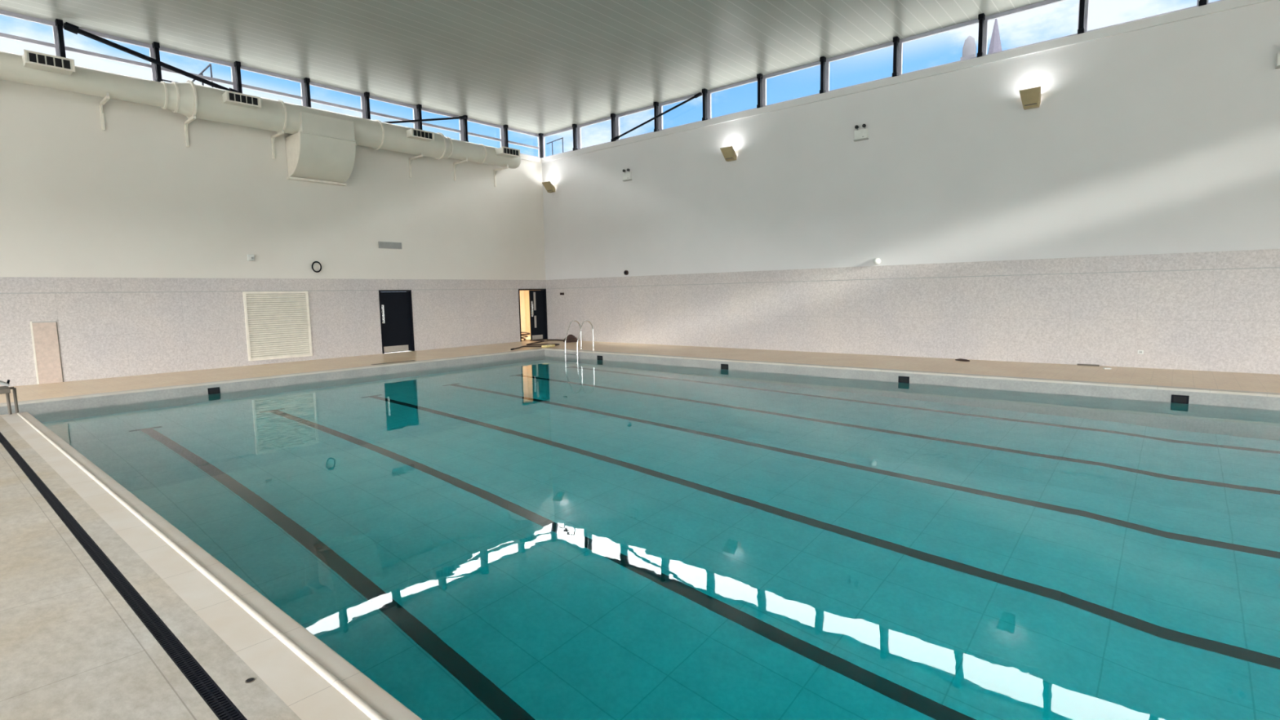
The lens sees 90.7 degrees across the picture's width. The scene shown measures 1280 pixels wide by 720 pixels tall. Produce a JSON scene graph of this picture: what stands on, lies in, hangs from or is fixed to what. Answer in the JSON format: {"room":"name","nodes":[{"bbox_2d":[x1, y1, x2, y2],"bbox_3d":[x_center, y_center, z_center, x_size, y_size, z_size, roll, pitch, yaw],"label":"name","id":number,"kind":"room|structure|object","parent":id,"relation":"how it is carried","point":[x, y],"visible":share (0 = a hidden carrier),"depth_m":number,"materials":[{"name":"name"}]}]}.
{"room":"indoor swimming pool","nodes":[
{"label":"indoor swimming pool","id":0,"kind":"room"},
{"bbox_2d":[0,79,547,386],"bbox_3d":[-11.698,-3.188,16.510,0.360,7.500,24.600,4,8,40],"label":"wall","id":1,"kind":"structure","parent":0,"point":[137,241],"depth_m":16.74,"materials":[{"name":"white paint"}]},
{"bbox_2d":[0,9,59,56],"bbox_3d":[-13.858,-7.120,13.784,0.065,0.970,1.784,4,8,40],"label":"window","id":2,"kind":"structure","parent":1,"relation":"in","point":[55,46],"depth_m":14.10,"materials":[{"name":"white metal"}]},
{"bbox_2d":[30,320,63,384],"bbox_3d":[-13.509,-0.177,14.399,0.018,1.420,0.448,4,8,40],"label":"access panel","id":3,"kind":"object","parent":1,"relation":"attached to","point":[45,335],"visible":1,"depth_m":14.39,"materials":[{"name":"stone"}]},
{"bbox_2d":[54,18,66,57],"bbox_3d":[-13.115,-7.190,14.319,0.150,0.970,0.120,4,8,40],"label":"steel post","id":4,"kind":"object","parent":1,"relation":"on","point":[59,23],"visible":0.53,"depth_m":14.27,"materials":[{"name":"black metal"}]},
{"bbox_2d":[98,92,110,130],"bbox_3d":[-12.402,-5.766,14.659,0.800,0.710,0.060,4,8,40],"label":"bracket","id":5,"kind":"object","parent":1,"relation":"attached to","point":[106,98],"visible":1,"depth_m":14.86,"materials":[{"name":"white metal"}]},
{"bbox_2d":[62,25,156,81],"bbox_3d":[-12.703,-7.284,15.134,0.065,0.970,1.784,4,8,40],"label":"window","id":6,"kind":"structure","parent":1,"relation":"in","point":[152,66],"depth_m":15.25,"materials":[{"name":"white metal"}]},
{"bbox_2d":[151,41,163,82],"bbox_3d":[-11.960,-7.354,15.669,0.150,0.970,0.120,4,8,40],"label":"steel post","id":7,"kind":"object","parent":1,"relation":"on","point":[156,46],"visible":0.78,"depth_m":15.62,"materials":[{"name":"black metal"}]},
{"bbox_2d":[183,115,195,146],"bbox_3d":[-11.325,-5.794,15.928,0.800,0.710,0.060,4,8,40],"label":"bracket","id":8,"kind":"object","parent":1,"relation":"attached to","point":[186,122],"visible":1,"depth_m":16.13,"materials":[{"name":"white metal"}]},
{"bbox_2d":[159,46,236,90],"bbox_3d":[-11.549,-7.447,16.484,0.065,0.970,1.784,4,8,40],"label":"window","id":9,"kind":"structure","parent":1,"relation":"in","point":[233,82],"depth_m":16.64,"materials":[{"name":"white metal"}]},
{"bbox_2d":[234,61,242,93],"bbox_3d":[-10.806,-7.518,17.019,0.150,0.970,0.120,4,8,40],"label":"steel post","id":10,"kind":"object","parent":1,"relation":"on","point":[237,64],"visible":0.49,"depth_m":16.97,"materials":[{"name":"black metal"}]},
{"bbox_2d":[63,22,239,93],"bbox_3d":[-11.868,-7.328,15.594,0.186,0.942,3.473,4,8,40],"label":"diagonal brace","id":11,"kind":"object","parent":10,"relation":"attached to","point":[69,27],"visible":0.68,"depth_m":15.27,"materials":[{"name":"black paint"}]},
{"bbox_2d":[247,254,254,261],"bbox_3d":[-10.735,-2.821,17.436,0.072,0.180,0.160,4,8,40],"label":"sensor box","id":12,"kind":"object","parent":1,"relation":"attached to","point":[250,257],"visible":1,"depth_m":17.41,"materials":[{"name":"white plastic"}]},
{"bbox_2d":[0,48,520,186],"bbox_3d":[-11.568,-5.855,15.230,1.315,2.027,21.920,4,8,40],"label":"air duct","id":13,"kind":"object","parent":1,"relation":"attached to","point":[321,148],"visible":1,"depth_m":17.16,"materials":[{"name":"white metal"}]},
{"bbox_2d":[22,48,75,75],"bbox_3d":[-12.634,-6.288,13.473,0.720,0.255,0.780,4,8,40],"label":"outlet","id":14,"kind":"object","parent":13,"relation":"attached to","point":[32,61],"depth_m":13.31,"materials":[{"name":"beige paint"}]},
{"bbox_2d":[222,90,261,108],"bbox_3d":[-10.292,-6.620,16.213,0.720,0.255,0.780,4,8,40],"label":"outlet","id":15,"kind":"object","parent":13,"relation":"attached to","point":[233,100],"depth_m":16.00,"materials":[{"name":"beige paint"}]},
{"bbox_2d":[284,111,355,186],"bbox_3d":[-9.175,-6.052,18.234,1.065,1.700,1.640,4,8,40],"label":"hood","id":16,"kind":"object","parent":13,"relation":"attached to","point":[321,148],"depth_m":17.93,"materials":[{"name":"beige paint"}]},
{"bbox_2d":[405,128,434,141],"bbox_3d":[-7.056,-7.079,19.997,0.720,0.255,0.780,4,8,40],"label":"outlet","id":17,"kind":"object","parent":13,"relation":"attached to","point":[413,134],"depth_m":19.76,"materials":[{"name":"beige paint"}]},
{"bbox_2d":[494,146,519,158],"bbox_3d":[-4.824,-7.395,22.608,0.720,0.255,0.780,4,8,40],"label":"outlet","id":18,"kind":"object","parent":13,"relation":"attached to","point":[504,152],"depth_m":22.38,"materials":[{"name":"beige paint"}]},
{"bbox_2d":[240,65,306,106],"bbox_3d":[-10.394,-7.611,17.835,0.065,0.970,1.784,4,8,40],"label":"window","id":19,"kind":"structure","parent":1,"relation":"in","point":[302,97],"depth_m":17.91,"materials":[{"name":"white metal"}]},
{"bbox_2d":[242,291,312,360],"bbox_3d":[-10.322,-1.000,18.070,0.050,1.920,1.700,4,8,40],"label":"panel","id":20,"kind":"object","parent":1,"relation":"attached to","point":[277,323],"visible":1,"depth_m":18.03,"materials":[{"name":"beige paint"}]},
{"bbox_2d":[271,128,284,159],"bbox_3d":[-10.005,-5.981,17.472,0.800,0.710,0.060,4,8,40],"label":"bracket","id":21,"kind":"object","parent":1,"relation":"attached to","point":[273,137],"visible":1,"depth_m":17.66,"materials":[{"name":"white metal"}]},
{"bbox_2d":[303,77,311,107],"bbox_3d":[-9.651,-7.681,18.369,0.150,0.970,0.120,4,8,40],"label":"steel post","id":22,"kind":"object","parent":1,"relation":"on","point":[306,80],"visible":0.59,"depth_m":18.32,"materials":[{"name":"black metal"}]},
{"bbox_2d":[311,261,321,272],"bbox_3d":[-9.608,-2.765,18.758,0.090,0.336,0.290,4,8,40],"label":"ring","id":23,"kind":"object","parent":1,"relation":"attached to","point":[314,261],"visible":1,"depth_m":18.73,"materials":[{"name":"black paint"}]},
{"bbox_2d":[304,81,365,118],"bbox_3d":[-9.240,-7.775,19.185,0.065,0.970,1.784,4,8,40],"label":"window","id":24,"kind":"structure","parent":1,"relation":"in","point":[362,110],"depth_m":19.27,"materials":[{"name":"white metal"}]},
{"bbox_2d":[364,91,370,119],"bbox_3d":[-8.497,-7.845,19.720,0.150,0.970,0.120,4,8,40],"label":"steel post","id":25,"kind":"object","parent":1,"relation":"on","point":[366,95],"visible":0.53,"depth_m":19.67,"materials":[{"name":"black metal"}]},
{"bbox_2d":[378,241,401,248],"bbox_3d":[-8.101,-3.721,20.505,0.030,0.210,0.780,4,8,40],"label":"air vent","id":26,"kind":"object","parent":1,"relation":"in","point":[388,245],"visible":1,"depth_m":20.50,"materials":[{"name":"grey plastic"}]},
{"bbox_2d":[364,95,417,128],"bbox_3d":[-8.085,-7.938,20.535,0.065,0.970,1.784,4,8,40],"label":"window","id":27,"kind":"structure","parent":1,"relation":"in","point":[371,97],"depth_m":20.56,"materials":[{"name":"white metal"}]},
{"bbox_2d":[378,289,414,353],"bbox_3d":[-8.083,-1.277,20.884,0.230,2.050,1.130,4,8,40],"label":"door","id":28,"kind":"structure","parent":1,"relation":"in","point":[396,307],"depth_m":20.88,"materials":[{"name":"black paint"}]},
{"bbox_2d":[408,152,422,177],"bbox_3d":[-7.307,-6.369,20.628,0.800,0.710,0.060,4,8,40],"label":"bracket","id":29,"kind":"object","parent":1,"relation":"attached to","point":[410,159],"visible":1,"depth_m":20.80,"materials":[{"name":"white metal"}]},
{"bbox_2d":[416,104,422,129],"bbox_3d":[-7.342,-8.008,21.070,0.150,0.970,0.120,4,8,40],"label":"steel post","id":30,"kind":"object","parent":1,"relation":"on","point":[419,107],"visible":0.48,"depth_m":21.02,"materials":[{"name":"black metal"}]},
{"bbox_2d":[416,107,462,141],"bbox_3d":[-6.931,-8.102,21.885,0.065,0.970,1.784,4,8,40],"label":"window","id":31,"kind":"structure","parent":1,"relation":"in","point":[460,131],"depth_m":21.96,"materials":[{"name":"white metal"}]},
{"bbox_2d":[453,157,467,181],"bbox_3d":[-6.208,-6.619,21.904,0.800,0.710,0.060,4,8,40],"label":"bracket","id":32,"kind":"object","parent":1,"relation":"attached to","point":[455,164],"visible":1,"depth_m":22.09,"materials":[{"name":"white metal"}]},
{"bbox_2d":[462,115,468,142],"bbox_3d":[-6.188,-8.172,22.420,0.150,0.970,0.120,4,8,40],"label":"steel post","id":33,"kind":"object","parent":1,"relation":"on","point":[465,125],"visible":0.71,"depth_m":22.38,"materials":[{"name":"black metal"}]},
{"bbox_2d":[382,115,466,123],"bbox_3d":[-7.250,-7.962,20.997,0.112,0.949,3.465,4,8,40],"label":"diagonal brace","id":34,"kind":"object","parent":33,"relation":"attached to","point":[460,117],"visible":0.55,"depth_m":21.09,"materials":[{"name":"black paint"}]},
{"bbox_2d":[462,118,503,147],"bbox_3d":[-5.776,-8.265,23.235,0.065,0.970,1.784,4,8,40],"label":"window","id":35,"kind":"structure","parent":1,"relation":"in","point":[500,127],"depth_m":23.31,"materials":[{"name":"white metal"}]},
{"bbox_2d":[493,164,508,186],"bbox_3d":[-5.095,-6.777,23.206,0.800,0.710,0.060,4,8,40],"label":"bracket","id":36,"kind":"object","parent":1,"relation":"attached to","point":[495,171],"visible":1,"depth_m":23.38,"materials":[{"name":"white metal"}]},
{"bbox_2d":[503,124,508,147],"bbox_3d":[-5.033,-8.336,23.770,0.150,0.970,0.120,4,8,40],"label":"steel post","id":37,"kind":"object","parent":1,"relation":"on","point":[505,126],"visible":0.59,"depth_m":23.72,"materials":[{"name":"black metal"}]},
{"bbox_2d":[502,126,539,157],"bbox_3d":[-4.597,-8.433,24.614,0.065,0.970,1.860,4,8,40],"label":"window","id":38,"kind":"structure","parent":1,"relation":"in","point":[508,128],"depth_m":24.67,"materials":[{"name":"white metal"}]},
{"bbox_2d":[518,288,547,342],"bbox_3d":[-4.561,-1.825,25.464,0.830,2.050,1.400,4,8,40],"label":"door","id":39,"kind":"structure","parent":1,"relation":"in","point":[537,298],"depth_m":25.45,"materials":[{"name":"black paint"}]},
{"bbox_2d":[538,133,543,158],"bbox_3d":[-3.924,-8.498,25.114,0.140,0.970,0.140,4,8,40],"label":"post","id":40,"kind":"object","parent":1,"relation":"on","point":[541,154],"visible":1,"depth_m":25.07,"materials":[{"name":"black metal"}]},
{"bbox_2d":[0,0,1046,134],"bbox_3d":[1.259,-7.140,4.953,34.520,0.350,24.520,4,8,40],"label":"ceiling","id":41,"kind":"structure","parent":0,"point":[532,66],"depth_m":15.76,"materials":[{"name":"white metal"}]},
{"bbox_2d":[520,289,540,334],"bbox_3d":[-5.543,-2.089,26.476,3.000,3.000,4.350,4,8,40],"label":"wall","id":42,"kind":"structure","parent":0,"point":[524,295],"depth_m":28.86,"materials":[{"name":"yellow paint"}]},
{"bbox_2d":[0,334,1279,719],"bbox_3d":[0.684,1.152,7.440,37.200,0.300,25.500,4,8,40],"label":"floor","id":43,"kind":"structure","parent":0,"point":[72,647],"depth_m":4.03,"materials":[{"name":"beige tile"}]},
{"bbox_2d":[0,379,18,414],"bbox_3d":[-10.413,0.520,10.089,0.560,0.819,0.678,4,8,40],"label":"handrail","id":44,"kind":"object","parent":43,"relation":"on","point":[6,389],"visible":1,"depth_m":10.39,"materials":[{"name":"grey metal"}]},
{"bbox_2d":[0,431,247,719],"bbox_3d":[-5.304,1.318,5.728,14.000,0.043,0.078,4,8,40],"label":"drain grate","id":45,"kind":"object","parent":43,"relation":"on","point":[206,686],"visible":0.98,"depth_m":3.66,"materials":[{"name":"black paint"}]},
{"bbox_2d":[244,677,254,683],"bbox_3d":[-1.845,1.515,2.988,0.040,0.004,0.040,4,8,40],"label":"socket","id":46,"kind":"object","parent":43,"relation":"on","point":[251,679],"visible":1,"depth_m":2.98,"materials":[{"name":"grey metal"}]},
{"bbox_2d":[370,360,415,364],"bbox_3d":[-6.873,0.069,17.635,0.150,0.006,1.250,4,8,40],"label":"floor grate","id":47,"kind":"object","parent":43,"relation":"on","point":[411,360],"visible":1,"depth_m":17.54,"materials":[{"name":"brown metal"}]},
{"bbox_2d":[521,332,529,340],"bbox_3d":[-4.844,-0.987,25.517,1.163,0.367,0.381,4,8,40],"label":"cable bundle","id":48,"kind":"object","parent":43,"relation":"on","point":[527,333],"visible":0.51,"depth_m":25.39,"materials":[{"name":"brown rubber"}]},
{"bbox_2d":[511,339,559,350],"bbox_3d":[-3.615,-0.577,23.023,1.430,0.057,4.132,-1,6,-1],"label":"garden hose","id":49,"kind":"object","parent":43,"relation":"on","point":[530,344],"visible":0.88,"depth_m":22.86,"materials":[{"name":"brown rubber"}]},
{"bbox_2d":[541,344,555,347],"bbox_3d":[-3.159,-0.485,21.798,0.240,0.072,0.520,2,7,26],"label":"foam block","id":50,"kind":"object","parent":43,"relation":"on","point":[545,345],"visible":1,"depth_m":21.64,"materials":[{"name":"beige paint"}]},
{"bbox_2d":[563,334,577,342],"bbox_3d":[-2.641,-0.830,24.087,0.564,0.292,0.564,4,8,40],"label":"coil","id":51,"kind":"object","parent":43,"relation":"on","point":[571,338],"visible":0.9,"depth_m":23.91,"materials":[{"name":"brown rubber"}]},
{"bbox_2d":[564,320,595,359],"bbox_3d":[-1.958,-0.306,20.505,0.658,1.968,0.805,4,8,40],"label":"pool ladder","id":52,"kind":"object","parent":43,"relation":"attached to","point":[580,333],"visible":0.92,"depth_m":20.42,"materials":[{"name":"silver metal"}]},
{"bbox_2d":[0,350,1279,414],"bbox_3d":[1.823,2.646,7.998,25.622,3.370,14.645,4,8,40],"label":"pool edge","id":53,"kind":"object","parent":43,"relation":"in","point":[1146,394],"visible":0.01,"depth_m":13.45,"materials":[{"name":"grey tile"}]},
{"bbox_2d":[0,412,422,719],"bbox_3d":[-1.323,1.532,2.815,23.850,0.046,0.332,4,8,40],"label":"coping","id":54,"kind":"object","parent":53,"relation":"on","point":[310,677],"visible":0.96,"depth_m":3.69,"materials":[{"name":"tile"}]},
{"bbox_2d":[207,386,220,394],"bbox_3d":[-9.402,0.684,13.946,0.016,0.150,0.230,4,8,40],"label":"inlet","id":55,"kind":"object","parent":53,"relation":"attached to","point":[211,390],"visible":0.98,"depth_m":13.94,"materials":[{"name":"black paint"}]},
{"bbox_2d":[0,347,551,406],"bbox_3d":[-7.756,0.259,16.098,0.312,0.044,14.345,4,8,40],"label":"coping","id":56,"kind":"object","parent":53,"relation":"on","point":[20,402],"visible":0.87,"depth_m":14.31,"materials":[{"name":"tile"}]},
{"bbox_2d":[596,355,602,359],"bbox_3d":[-1.244,-0.059,19.555,0.230,0.150,0.016,4,8,40],"label":"inlet","id":57,"kind":"object","parent":53,"relation":"attached to","point":[598,357],"visible":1,"depth_m":19.55,"materials":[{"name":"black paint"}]},
{"bbox_2d":[31,355,1279,719],"bbox_3d":[1.825,2.699,8.003,25.142,3.063,14.165,4,8,40],"label":"pool water","id":58,"kind":"object","parent":53,"relation":"in","point":[543,537],"visible":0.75,"depth_m":5.24,"materials":[{"name":"teal liquid"}]},
{"bbox_2d":[720,364,728,369],"bbox_3d":[2.223,0.184,16.619,0.230,0.150,0.016,4,8,40],"label":"inlet","id":59,"kind":"object","parent":53,"relation":"attached to","point":[725,366],"visible":0.99,"depth_m":16.61,"materials":[{"name":"black paint"}]},
{"bbox_2d":[897,376,909,382],"bbox_3d":[5.706,0.428,13.670,0.230,0.150,0.016,4,8,40],"label":"inlet","id":60,"kind":"object","parent":53,"relation":"attached to","point":[901,379],"visible":1,"depth_m":13.66,"materials":[{"name":"black paint"}]},
{"bbox_2d":[544,348,1279,397],"bbox_3d":[6.434,0.292,13.239,25.010,0.044,0.312,4,8,40],"label":"coping","id":61,"kind":"object","parent":53,"relation":"on","point":[985,376],"visible":1,"depth_m":12.76,"materials":[{"name":"tile"}]},
{"bbox_2d":[1170,394,1189,404],"bbox_3d":[9.174,0.671,10.735,0.230,0.150,0.016,4,8,40],"label":"inlet","id":62,"kind":"object","parent":53,"relation":"attached to","point":[1175,398],"visible":1,"depth_m":10.73,"materials":[{"name":"black paint"}]},
{"bbox_2d":[955,358,969,361],"bbox_3d":[7.857,0.001,15.405,0.063,0.063,0.353,-5,7,-34],"label":"rag","id":63,"kind":"object","parent":43,"relation":"on","point":[959,359],"visible":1,"depth_m":15.37,"materials":[{"name":"grey fabric"}]},
{"bbox_2d":[1076,364,1099,366],"bbox_3d":[9.992,0.112,14.088,0.400,0.030,0.080,4,8,40],"label":"batten","id":64,"kind":"object","parent":43,"relation":"on","point":[1093,365],"visible":1,"depth_m":14.06,"materials":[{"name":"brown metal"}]},
{"bbox_2d":[541,0,1279,374],"bbox_3d":[9.308,-3.377,14.541,34.300,7.500,0.360,4,8,40],"label":"wall","id":65,"kind":"structure","parent":0,"point":[1122,214],"depth_m":15.31,"materials":[{"name":"white paint"}]},
{"bbox_2d":[542,181,555,192],"bbox_3d":[-3.545,-6.756,24.698,0.416,0.360,0.400,4,8,40],"label":"uplight","id":66,"kind":"object","parent":65,"relation":"attached to","point":[548,185],"visible":1,"depth_m":24.63,"materials":[{"name":"brown metal"}]},
{"bbox_2d":[542,125,578,157],"bbox_3d":[-3.100,-8.466,24.664,2.060,0.970,0.060,4,8,40],"label":"window","id":67,"kind":"structure","parent":65,"relation":"in","point":[571,127],"depth_m":24.71,"materials":[{"name":"white metal"}]},
{"bbox_2d":[572,124,577,151],"bbox_3d":[-2.457,-8.391,23.833,0.120,0.970,0.150,4,8,40],"label":"steel post","id":68,"kind":"object","parent":65,"relation":"on","point":[574,126],"visible":1,"depth_m":23.79,"materials":[{"name":"black metal"}]},
{"bbox_2d":[577,115,617,149],"bbox_3d":[-1.563,-8.358,23.364,1.971,0.970,0.060,4,8,40],"label":"window","id":69,"kind":"structure","parent":65,"relation":"in","point":[580,126],"depth_m":23.50,"materials":[{"name":"white metal"}]},
{"bbox_2d":[610,113,616,142],"bbox_3d":[-0.955,-8.286,22.562,0.120,0.970,0.150,4,8,40],"label":"steel post","id":70,"kind":"object","parent":65,"relation":"on","point":[612,115],"visible":0.88,"depth_m":22.52,"materials":[{"name":"black metal"}]},
{"bbox_2d":[623,270,628,275],"bbox_3d":[-0.507,-3.144,22.743,0.170,0.170,0.090,4,8,40],"label":"round sounder","id":71,"kind":"object","parent":65,"relation":"attached to","point":[626,272],"visible":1,"depth_m":22.71,"materials":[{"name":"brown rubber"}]},
{"bbox_2d":[622,168,631,181],"bbox_3d":[-0.462,-6.525,22.268,0.370,0.392,0.130,4,8,40],"label":"emergency light","id":72,"kind":"object","parent":65,"relation":"attached to","point":[627,176],"visible":1,"depth_m":22.22,"materials":[{"name":"white plastic"}]},
{"bbox_2d":[616,103,659,140],"bbox_3d":[-0.061,-8.253,22.092,1.971,0.970,0.060,4,8,40],"label":"window","id":73,"kind":"structure","parent":65,"relation":"in","point":[648,108],"depth_m":22.18,"materials":[{"name":"white metal"}]},
{"bbox_2d":[653,101,658,132],"bbox_3d":[0.547,-8.180,21.290,0.120,0.970,0.150,4,8,40],"label":"steel post","id":74,"kind":"object","parent":65,"relation":"on","point":[655,104],"visible":1,"depth_m":21.25,"materials":[{"name":"black metal"}]},
{"bbox_2d":[613,92,702,140],"bbox_3d":[0.499,-8.125,21.206,3.796,0.882,0.112,4,8,40],"label":"diagonal brace","id":75,"kind":"object","parent":74,"relation":"attached to","point":[699,94],"visible":1,"depth_m":21.06,"materials":[{"name":"black paint"}]},
{"bbox_2d":[659,92,708,130],"bbox_3d":[1.441,-8.148,20.821,1.971,0.970,0.060,4,8,40],"label":"window","id":76,"kind":"structure","parent":65,"relation":"in","point":[661,104],"depth_m":21.07,"materials":[{"name":"white metal"}]},
{"bbox_2d":[702,88,707,120],"bbox_3d":[2.050,-8.075,20.018,0.120,0.970,0.150,4,8,40],"label":"steel post","id":77,"kind":"object","parent":65,"relation":"on","point":[704,91],"visible":1,"depth_m":19.98,"materials":[{"name":"black metal"}]},
{"bbox_2d":[720,146,737,161],"bbox_3d":[2.735,-6.316,19.381,0.416,0.360,0.400,4,8,40],"label":"uplight","id":78,"kind":"object","parent":65,"relation":"attached to","point":[729,153],"visible":1,"depth_m":19.31,"materials":[{"name":"brown metal"}]},
{"bbox_2d":[707,75,763,119],"bbox_3d":[2.943,-8.042,19.549,1.971,0.970,0.060,4,8,40],"label":"window","id":79,"kind":"structure","parent":65,"relation":"in","point":[750,81],"depth_m":19.62,"materials":[{"name":"white metal"}]},
{"bbox_2d":[756,73,762,108],"bbox_3d":[3.552,-7.970,18.747,0.120,0.970,0.150,4,8,40],"label":"steel post","id":80,"kind":"object","parent":65,"relation":"on","point":[759,76],"visible":1,"depth_m":18.70,"materials":[{"name":"black metal"}]},
{"bbox_2d":[763,61,826,106],"bbox_3d":[4.445,-7.937,18.277,1.971,0.970,0.060,4,8,40],"label":"window","id":81,"kind":"structure","parent":65,"relation":"in","point":[817,63],"depth_m":18.42,"materials":[{"name":"white metal"}]},
{"bbox_2d":[819,56,826,93],"bbox_3d":[5.054,-7.864,17.475,0.120,0.970,0.150,4,8,40],"label":"steel post","id":82,"kind":"object","parent":65,"relation":"on","point":[822,60],"visible":1,"depth_m":17.43,"materials":[{"name":"black metal"}]},
{"bbox_2d":[853,124,868,141],"bbox_3d":[5.902,-6.079,16.881,0.370,0.392,0.130,4,8,40],"label":"emergency light","id":83,"kind":"object","parent":65,"relation":"attached to","point":[863,134],"visible":1,"depth_m":16.86,"materials":[{"name":"white plastic"}]},
{"bbox_2d":[853,137,868,141],"bbox_3d":[5.917,-5.901,16.913,0.370,0.030,0.094,4,8,40],"label":"tray","id":84,"kind":"object","parent":83,"relation":"on","point":[855,139],"depth_m":16.90,"materials":[{"name":"grey plastic"}]},
{"bbox_2d":[825,41,898,92],"bbox_3d":[5.948,-7.832,17.006,1.971,0.970,0.060,4,8,40],"label":"window","id":85,"kind":"structure","parent":65,"relation":"in","point":[888,44],"depth_m":17.15,"materials":[{"name":"white metal"}]},
{"bbox_2d":[873,257,880,264],"bbox_3d":[6.329,-2.646,16.925,0.180,0.177,0.140,4,8,40],"label":"sensor","id":86,"kind":"object","parent":65,"relation":"attached to","point":[877,260],"visible":1,"depth_m":16.89,"materials":[{"name":"white plastic"}]},
{"bbox_2d":[892,36,899,76],"bbox_3d":[6.556,-7.759,16.203,0.120,0.970,0.150,4,8,40],"label":"steel post","id":87,"kind":"object","parent":65,"relation":"on","point":[896,39],"visible":1,"depth_m":16.16,"materials":[{"name":"black metal"}]},
{"bbox_2d":[897,18,978,75],"bbox_3d":[7.450,-7.726,15.734,1.971,0.970,0.060,4,8,40],"label":"window","id":88,"kind":"structure","parent":65,"relation":"in","point":[974,21],"depth_m":15.85,"materials":[{"name":"white metal"}]},
{"bbox_2d":[977,13,985,57],"bbox_3d":[8.059,-7.653,14.932,0.120,0.970,0.150,4,8,40],"label":"steel post","id":89,"kind":"object","parent":65,"relation":"on","point":[981,17],"visible":1,"depth_m":14.89,"materials":[{"name":"black metal"}]},
{"bbox_2d":[1018,86,1040,110],"bbox_3d":[8.809,-5.890,14.239,0.416,0.360,0.400,4,8,40],"label":"uplight","id":90,"kind":"object","parent":65,"relation":"attached to","point":[1030,97],"visible":1,"depth_m":14.17,"materials":[{"name":"brown metal"}]},
{"bbox_2d":[982,0,1079,56],"bbox_3d":[8.952,-7.621,14.462,1.971,0.970,0.060,4,8,40],"label":"window","id":91,"kind":"structure","parent":65,"relation":"in","point":[1046,2],"depth_m":14.63,"materials":[{"name":"white metal"}]},
{"bbox_2d":[1077,0,1085,34],"bbox_3d":[9.561,-7.548,13.660,0.120,0.970,0.150,4,8,40],"label":"steel post","id":92,"kind":"object","parent":65,"relation":"on","point":[1081,29],"visible":1,"depth_m":13.63,"materials":[{"name":"black metal"}]},
{"bbox_2d":[1137,350,1143,354],"bbox_3d":[10.722,-0.170,13.532,0.100,0.080,0.016,4,8,40],"label":"wall socket","id":93,"kind":"object","parent":65,"relation":"attached to","point":[1140,352],"visible":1,"depth_m":13.52,"materials":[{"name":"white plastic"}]},
{"bbox_2d":[1084,0,1199,32],"bbox_3d":[10.454,-7.516,13.191,1.971,0.970,0.060,4,8,40],"label":"window","id":94,"kind":"structure","parent":65,"relation":"in","point":[1086,6],"depth_m":13.63,"materials":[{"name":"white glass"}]},
{"bbox_2d":[1198,0,1206,6],"bbox_3d":[11.063,-7.443,12.389,0.120,0.970,0.150,4,8,40],"label":"steel post","id":95,"kind":"object","parent":65,"relation":"on","point":[1201,2],"visible":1,"depth_m":12.38,"materials":[{"name":"black metal"}]},
{"bbox_2d":[1206,0,1224,4],"bbox_3d":[11.957,-7.410,11.919,1.971,0.970,0.060,4,8,40],"label":"window","id":96,"kind":"structure","parent":65,"relation":"in","point":[1206,0],"depth_m":12.47,"materials":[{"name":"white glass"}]},
{"bbox_2d":[1275,52,1279,68],"bbox_3d":[12.037,-5.648,11.687,0.370,0.392,0.130,4,8,40],"label":"emergency light","id":97,"kind":"object","parent":65,"relation":"attached to","point":[1277,63],"visible":1,"depth_m":11.78,"materials":[{"name":"white plastic"}]},
{"label":"outside","id":98,"kind":"structure","parent":0,"visible":0},
{"bbox_3d":[23.848,-1.588,35.198,150.000,0.280,190.000,4,8,40],"label":"floor","id":99,"kind":"structure","parent":98,"visible":0},
{"bbox_2d":[162,63,213,87],"bbox_3d":[-12.273,-3.790,17.919,0.044,9.064,1.500,4,8,40],"label":"roof railing","id":100,"kind":"object","parent":99,"relation":"on","point":[209,64],"visible":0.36,"depth_m":17.66,"materials":[{"name":"grey metal"}]},
{"bbox_2d":[960,35,976,60],"bbox_3d":[36.496,-20.758,70.948,1.400,29.900,1.400,4,8,40],"label":"bell tower","id":101,"kind":"structure","parent":99,"relation":"on","point":[969,49],"depth_m":69.03,"materials":[{"name":"white"}]},
{"bbox_2d":[987,18,1001,53],"bbox_3d":[37.445,-20.666,67.504,2.605,30.400,2.605,-3,6,-20],"label":"spire","id":102,"kind":"object","parent":99,"relation":"on","point":[995,46],"visible":0.02,"depth_m":65.82,"materials":[{"name":"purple stone"}]},
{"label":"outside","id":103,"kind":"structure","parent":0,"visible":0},
{"bbox_2d":[546,137,563,155],"bbox_3d":[-3.602,-4.874,27.220,2.000,8.952,0.044,4,8,40],"label":"roof railing","id":104,"kind":"object","parent":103,"point":[562,137],"visible":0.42,"depth_m":26.69,"materials":[{"name":"grey metal"}]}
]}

